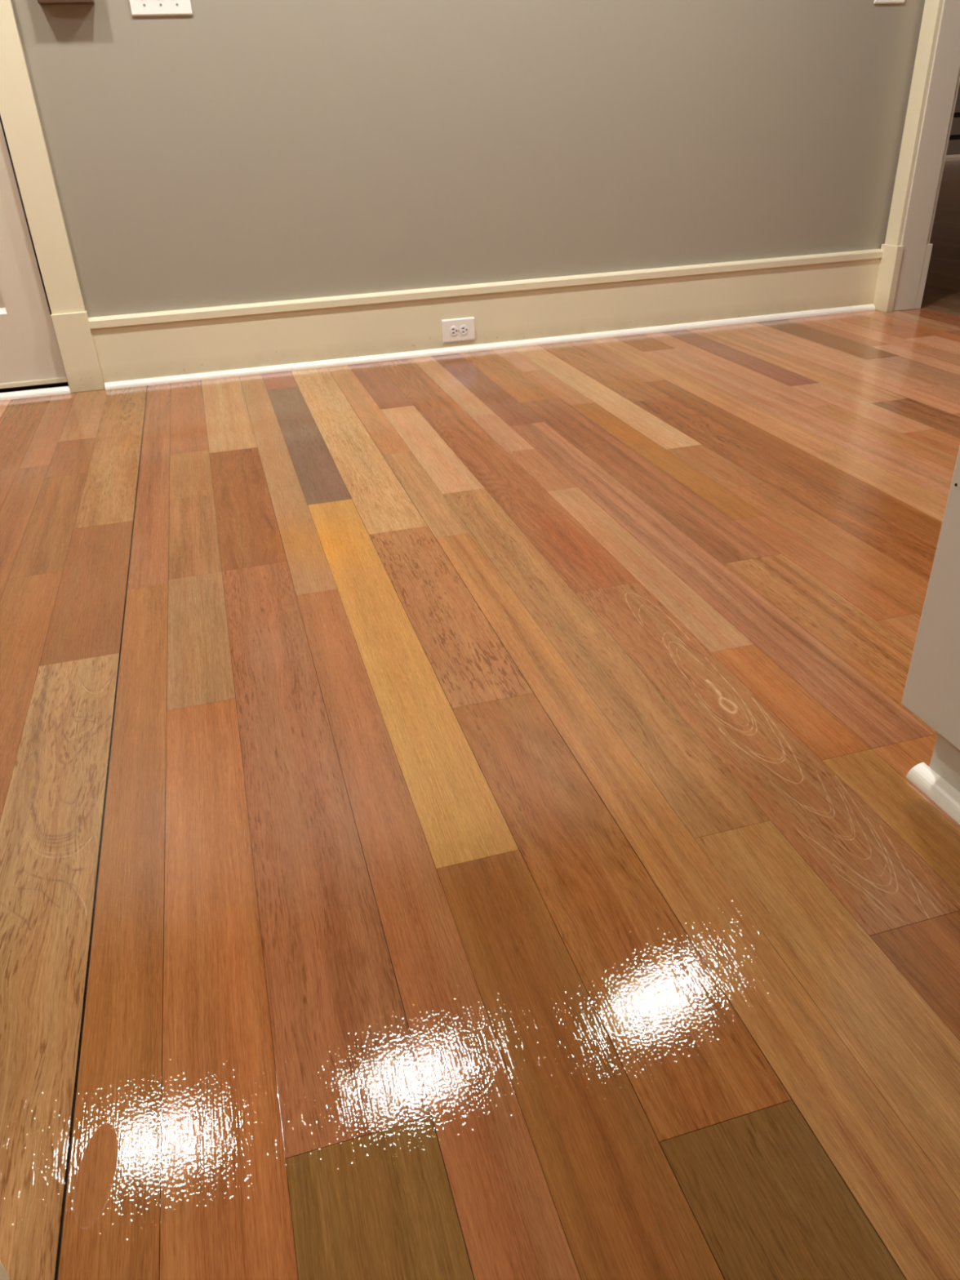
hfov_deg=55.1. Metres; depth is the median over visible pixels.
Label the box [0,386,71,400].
trim
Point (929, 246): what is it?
trim
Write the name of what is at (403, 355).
trim
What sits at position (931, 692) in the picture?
base cabinet
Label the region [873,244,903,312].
trim
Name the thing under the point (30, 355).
door
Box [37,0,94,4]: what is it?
wall box
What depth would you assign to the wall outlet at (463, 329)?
3.34 m
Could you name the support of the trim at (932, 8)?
attached to the wall at (924, 3)
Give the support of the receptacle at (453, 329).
attached to the wall outlet at (463, 329)
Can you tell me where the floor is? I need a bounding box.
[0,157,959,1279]
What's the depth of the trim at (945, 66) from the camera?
3.45 m
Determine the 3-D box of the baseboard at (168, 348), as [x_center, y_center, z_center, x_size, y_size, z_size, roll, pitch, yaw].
[0.166,-1.194,3.405,3.002,0.198,0.019,-10,31,-13]
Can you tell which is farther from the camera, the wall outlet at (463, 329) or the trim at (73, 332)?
the wall outlet at (463, 329)
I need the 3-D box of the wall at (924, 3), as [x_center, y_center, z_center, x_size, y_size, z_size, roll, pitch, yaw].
[2.298,-1.453,1.127,0.118,2.743,5.016,-10,31,-13]
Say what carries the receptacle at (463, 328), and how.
attached to the wall outlet at (463, 329)
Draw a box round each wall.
[11,0,924,317]
[884,3,924,244]
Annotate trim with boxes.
[0,0,85,314]
[0,382,68,392]
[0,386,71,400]
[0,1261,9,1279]
[50,310,104,392]
[88,248,883,328]
[104,303,875,390]
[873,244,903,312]
[884,0,942,245]
[892,0,959,311]
[914,243,933,309]
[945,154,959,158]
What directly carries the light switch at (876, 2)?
attached to the wall at (228, 152)
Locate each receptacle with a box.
[449,325,457,335]
[459,324,467,334]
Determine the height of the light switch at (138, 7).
0.115 m
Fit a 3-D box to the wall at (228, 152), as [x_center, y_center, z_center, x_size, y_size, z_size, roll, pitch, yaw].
[-0.848,-2.161,2.609,5.015,2.743,0.114,-10,31,-13]
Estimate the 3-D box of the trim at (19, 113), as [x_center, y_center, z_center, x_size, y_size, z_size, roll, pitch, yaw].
[-1.366,-1.855,2.527,0.101,1.834,0.022,-10,31,-13]
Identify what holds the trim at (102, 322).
attached to the wall at (228, 152)
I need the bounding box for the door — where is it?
[0,115,68,388]
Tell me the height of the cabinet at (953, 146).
1.321 m
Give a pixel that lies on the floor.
(461, 816)
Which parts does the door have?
panel, panel moulding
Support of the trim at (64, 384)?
attached to the wall at (228, 152)
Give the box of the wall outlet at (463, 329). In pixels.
[441,316,475,342]
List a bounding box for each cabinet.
[901,446,959,824]
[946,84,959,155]
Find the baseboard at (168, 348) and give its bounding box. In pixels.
[90,257,880,388]
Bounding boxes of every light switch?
[128,0,192,16]
[874,0,904,4]

